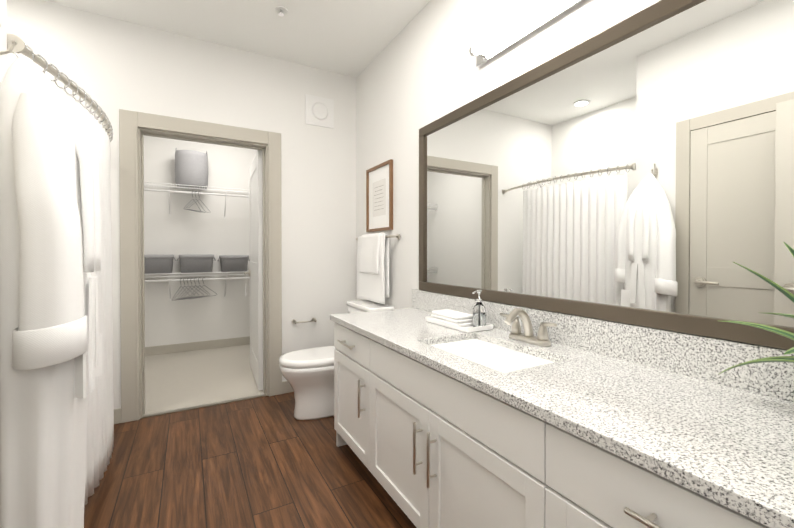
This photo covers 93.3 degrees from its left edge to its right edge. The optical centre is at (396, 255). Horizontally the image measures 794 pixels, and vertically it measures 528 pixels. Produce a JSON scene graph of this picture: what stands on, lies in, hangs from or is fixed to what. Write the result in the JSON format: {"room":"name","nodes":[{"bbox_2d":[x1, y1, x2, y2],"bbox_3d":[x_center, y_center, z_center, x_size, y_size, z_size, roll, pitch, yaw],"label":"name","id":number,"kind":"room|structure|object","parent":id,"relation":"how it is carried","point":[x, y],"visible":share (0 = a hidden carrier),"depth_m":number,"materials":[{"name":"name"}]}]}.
{"room":"bathroom","nodes":[
{"label":"bathroom","id":0,"kind":"room"},
{"bbox_2d":[0,0,15,83],"bbox_3d":[-0.873,-0.211,0.381,0.120,2.740,1.890,0,1,-29],"label":"wall","id":1,"kind":"structure","parent":0,"point":[7,7],"depth_m":1.23,"materials":[{"name":"white paint"}]},
{"bbox_2d":[0,24,15,54],"bbox_3d":[-1.179,-0.640,1.117,0.064,0.105,0.028,0,1,-29],"label":"robe hook","id":2,"kind":"object","parent":1,"relation":"attached to","point":[11,46],"visible":1,"depth_m":1.12,"materials":[{"name":"silver metal"}]},
{"bbox_2d":[0,52,101,527],"bbox_3d":[-1.087,0.170,1.176,0.234,1.577,0.440,0,1,-29],"label":"robe","id":3,"kind":"object","parent":2,"relation":"hanging from","point":[50,334],"visible":1,"depth_m":1.05,"materials":[{"name":"white fabric"}]},
{"bbox_2d":[7,33,110,137],"bbox_3d":[-1.576,-0.710,1.892,0.168,0.060,1.442,0,1,-29],"label":"shower rod","id":4,"kind":"object","parent":1,"relation":"attached to","point":[19,47],"visible":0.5,"depth_m":1.40,"materials":[{"name":"silver metal"}]},
{"bbox_2d":[16,44,113,505],"bbox_3d":[-1.465,0.177,1.769,0.111,1.819,1.020,0,1,-25],"label":"shower curtain","id":5,"kind":"object","parent":4,"relation":"hanging from","point":[100,423],"visible":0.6,"depth_m":1.86,"materials":[{"name":"white fabric"}]},
{"bbox_2d":[16,0,355,408],"bbox_3d":[-1.612,-0.233,2.769,2.760,2.740,0.120,0,1,-29],"label":"wall","id":6,"kind":"structure","parent":0,"point":[121,64],"depth_m":3.16,"materials":[{"name":"white paint"}]},
{"bbox_2d":[114,408,120,418],"bbox_3d":[-2.071,1.089,2.602,0.285,0.100,0.014,0,1,-29],"label":"baseboard","id":7,"kind":"structure","parent":6,"relation":"attached to","point":[117,412],"depth_m":2.54,"materials":[{"name":"beige wood"}]},
{"bbox_2d":[144,182,248,218],"bbox_3d":[-2.111,-0.614,4.407,2.042,0.334,0.298,0,1,-29],"label":"wire shelf","id":8,"kind":"object","parent":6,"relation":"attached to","point":[194,188],"visible":0.62,"depth_m":4.23,"materials":[{"name":"white metal"}]},
{"bbox_2d":[175,148,207,188],"bbox_3d":[-2.340,-0.996,4.274,0.336,0.431,0.289,0,1,-29],"label":"basket","id":9,"kind":"object","parent":8,"relation":"on","point":[191,167],"visible":0.88,"depth_m":4.16,"materials":[{"name":"fabric"}]},
{"bbox_2d":[184,191,208,212],"bbox_3d":[-2.236,-0.611,4.204,0.276,0.226,0.341,0,1,-29],"label":"hanger","id":10,"kind":"object","parent":8,"relation":"hanging from","point":[200,211],"visible":0.96,"depth_m":4.18,"materials":[{"name":"grey plastic"}]},
{"bbox_2d":[145,336,249,355],"bbox_3d":[-2.183,1.071,4.551,2.050,0.100,0.014,0,1,-29],"label":"baseboard","id":11,"kind":"structure","parent":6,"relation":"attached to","point":[192,346],"depth_m":4.43,"materials":[{"name":"beige wood"}]},
{"bbox_2d":[145,270,249,300],"bbox_3d":[-2.111,0.356,4.415,2.042,0.334,0.298,0,1,-29],"label":"wire shelf","id":12,"kind":"object","parent":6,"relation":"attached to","point":[217,272],"visible":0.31,"depth_m":4.23,"materials":[{"name":"white metal"}]},
{"bbox_2d":[144,255,175,273],"bbox_3d":[-2.656,0.090,4.108,0.406,0.202,0.266,0,1,-29],"label":"basket","id":13,"kind":"object","parent":12,"relation":"on","point":[154,264],"visible":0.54,"depth_m":4.02,"materials":[{"name":"grey fabric"}]},
{"bbox_2d":[177,254,215,272],"bbox_3d":[-2.302,0.088,4.305,0.396,0.202,0.266,0,1,-29],"label":"basket","id":14,"kind":"object","parent":12,"relation":"on","point":[193,263],"visible":0.98,"depth_m":4.20,"materials":[{"name":"grey fabric"}]},
{"bbox_2d":[172,277,246,300],"bbox_3d":[-2.111,0.358,4.283,0.788,0.226,0.371,0,1,-29],"label":"hanger","id":15,"kind":"object","parent":12,"relation":"hanging from","point":[189,297],"visible":0.83,"depth_m":4.19,"materials":[{"name":"grey metal"}]},
{"bbox_2d":[218,255,249,271],"bbox_3d":[-1.958,0.091,4.498,0.356,0.192,0.266,0,1,-29],"label":"basket","id":16,"kind":"object","parent":12,"relation":"on","point":[233,263],"visible":0.98,"depth_m":4.39,"materials":[{"name":"grey fabric"}]},
{"bbox_2d":[119,109,281,422],"bbox_3d":[-1.445,0.071,2.862,1.070,2.130,0.162,0,1,-29],"label":"door frame","id":17,"kind":"structure","parent":6,"relation":"attached to","point":[135,127],"depth_m":2.67,"materials":[{"name":"beige wood"}]},
{"bbox_2d":[142,394,266,417],"bbox_3d":[-1.427,1.132,2.839,0.838,0.009,0.040,0,1,-29],"label":"sill","id":18,"kind":"structure","parent":6,"relation":"attached to","point":[199,406],"depth_m":2.81,"materials":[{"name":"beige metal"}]},
{"bbox_2d":[244,150,262,389],"bbox_3d":[-1.296,0.120,3.480,0.165,1.998,0.823,0,1,-29],"label":"closet door","id":19,"kind":"structure","parent":6,"relation":"in","point":[255,272],"depth_m":3.26,"materials":[{"name":"white wood"}]},
{"bbox_2d":[282,381,293,393],"bbox_3d":[-0.673,1.083,3.227,0.625,0.100,0.017,0,1,-29],"label":"baseboard","id":20,"kind":"structure","parent":6,"relation":"attached to","point":[286,387],"depth_m":3.09,"materials":[{"name":"beige wood"}]},
{"bbox_2d":[291,318,316,323],"bbox_3d":[-0.770,0.549,3.136,0.208,0.037,0.070,0,1,-29],"label":"paper holder","id":21,"kind":"object","parent":6,"relation":"attached to","point":[293,321],"visible":1,"depth_m":3.11,"materials":[{"name":"silver metal"}]},
{"bbox_2d":[305,94,333,128],"bbox_3d":[-0.658,-1.237,3.206,0.250,0.250,0.028,0,1,-29],"label":"air vent","id":22,"kind":"object","parent":6,"relation":"in","point":[319,111],"visible":1,"depth_m":3.20,"materials":[{"name":"white plastic"}]},
{"bbox_2d":[143,344,265,414],"bbox_3d":[-1.759,1.156,3.794,2.290,0.064,1.990,0,1,-29],"label":"floor","id":23,"kind":"structure","parent":0,"point":[179,380],"depth_m":3.44,"materials":[{"name":"beige carpet"}]},
{"bbox_2d":[42,0,429,76],"bbox_3d":[-1.175,-1.647,2.107,2.890,0.100,5.460,0,1,-29],"label":"ceiling","id":24,"kind":"structure","parent":0,"point":[353,38],"depth_m":2.57,"materials":[{"name":"white paint"}]},
{"bbox_2d":[275,6,287,15],"bbox_3d":[-0.751,-1.582,2.436,0.076,0.032,0.076,0,1,-29],"label":"sprinkler","id":25,"kind":"object","parent":24,"relation":"attached to","point":[281,11],"visible":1,"depth_m":2.43,"materials":[{"name":"white metal"}]},
{"bbox_2d":[84,392,415,527],"bbox_3d":[-0.397,1.186,0.741,2.890,0.060,4.670,0,1,-29],"label":"floor","id":26,"kind":"structure","parent":0,"point":[267,462],"depth_m":1.94,"materials":[{"name":"brown wood"}]},
{"bbox_2d":[279,300,393,419],"bbox_3d":[-0.466,0.755,2.765,0.784,0.765,0.476,0,1,-29],"label":"toilet","id":27,"kind":"object","parent":26,"relation":"on","point":[308,374],"visible":0.5,"depth_m":2.60,"materials":[{"name":"white ceramic"}]},
{"bbox_2d":[330,317,785,527],"bbox_3d":[0.419,0.771,1.358,0.616,0.760,2.316,0,1,-29],"label":"bathroom vanity","id":28,"kind":"object","parent":26,"relation":"on","point":[451,452],"depth_m":1.14,"materials":[{"name":"white wood"}]},
{"bbox_2d":[330,309,793,527],"bbox_3d":[0.426,0.382,1.366,0.593,0.042,2.328,0,1,-29],"label":"countertop","id":29,"kind":"structure","parent":28,"relation":"on","point":[737,445],"depth_m":0.90,"materials":[{"name":"white stone"}]},
{"bbox_2d":[425,316,492,332],"bbox_3d":[0.308,0.343,1.911,0.170,0.024,0.350,0,1,-29],"label":"tray","id":30,"kind":"object","parent":29,"relation":"on","point":[471,328],"visible":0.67,"depth_m":1.79,"materials":[{"name":"white ceramic"}]},
{"bbox_2d":[431,309,472,326],"bbox_3d":[0.287,0.320,1.940,0.124,0.050,0.236,0,1,-29],"label":"folded towel","id":31,"kind":"object","parent":30,"relation":"on","point":[461,319],"visible":0.77,"depth_m":1.88,"materials":[{"name":"white fabric"}]},
{"bbox_2d":[473,290,485,326],"bbox_3d":[0.395,0.257,1.816,0.073,0.180,0.062,0,1,-29],"label":"soap dispenser","id":32,"kind":"object","parent":30,"relation":"on","point":[479,314],"visible":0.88,"depth_m":1.80,"materials":[{"name":"clear glass"}]},
{"bbox_2d":[500,308,556,346],"bbox_3d":[0.506,0.286,1.540,0.165,0.144,0.293,0,1,-29],"label":"faucet","id":33,"kind":"object","parent":29,"relation":"on","point":[541,338],"visible":1,"depth_m":1.53,"materials":[{"name":"silver metal"}]},
{"bbox_2d":[719,242,793,373],"bbox_3d":[0.895,0.139,0.723,0.308,0.455,0.502,0,1,-29],"label":"plant","id":34,"kind":"object","parent":29,"relation":"on","point":[785,333],"visible":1,"depth_m":0.88,"materials":[{"name":"green plant"}]},
{"bbox_2d":[356,0,660,308],"bbox_3d":[0.034,-0.233,2.796,0.120,2.740,5.460,0,1,-29],"label":"wall","id":35,"kind":"structure","parent":0,"point":[406,84],"depth_m":2.43,"materials":[{"name":"white paint"}]},
{"bbox_2d":[356,234,399,239],"bbox_3d":[-0.168,-0.139,2.947,0.084,0.041,0.642,0,1,-29],"label":"towel bar","id":36,"kind":"object","parent":35,"relation":"attached to","point":[397,236],"visible":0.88,"depth_m":2.69,"materials":[{"name":"silver metal"}]},
{"bbox_2d":[359,233,384,273],"bbox_3d":[-0.194,-0.018,2.922,0.083,0.308,0.340,0,1,-29],"label":"hanging towel","id":37,"kind":"object","parent":36,"relation":"hanging from","point":[369,254],"visible":0.85,"depth_m":2.90,"materials":[{"name":"white fabric"}]},
{"bbox_2d":[356,234,388,303],"bbox_3d":[-0.200,0.096,2.931,0.060,0.511,0.481,0,1,-29],"label":"hanging towel","id":38,"kind":"object","parent":36,"relation":"hanging from","point":[373,287],"visible":0.58,"depth_m":2.79,"materials":[{"name":"white fabric"}]},
{"bbox_2d":[366,159,392,231],"bbox_3d":[-0.144,-0.454,2.963,0.022,0.520,0.430,0,1,-29],"label":"picture frame","id":39,"kind":"object","parent":35,"relation":"attached to","point":[379,197],"visible":1,"depth_m":2.94,"materials":[{"name":"brown wood"}]},
{"bbox_2d":[469,0,584,67],"bbox_3d":[0.551,-1.032,1.645,0.090,0.110,0.660,0,1,-29],"label":"sconce","id":40,"kind":"object","parent":35,"relation":"attached to","point":[530,19],"visible":0.98,"depth_m":1.66,"materials":[{"name":"white glass"}]},
{"bbox_2d":[410,289,793,400],"bbox_3d":[0.676,0.296,1.505,0.020,0.126,2.328,0,1,-29],"label":"backsplash","id":41,"kind":"structure","parent":35,"relation":"attached to","point":[693,355],"depth_m":1.20,"materials":[{"name":"white stone"}]},
{"bbox_2d":[419,0,793,349],"bbox_3d":[0.682,-0.290,1.484,0.024,1.042,2.180,0,1,-29],"label":"mirror","id":42,"kind":"object","parent":35,"relation":"attached to","point":[637,169],"visible":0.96,"depth_m":1.26,"materials":[{"name":"clear glass"}]}
]}

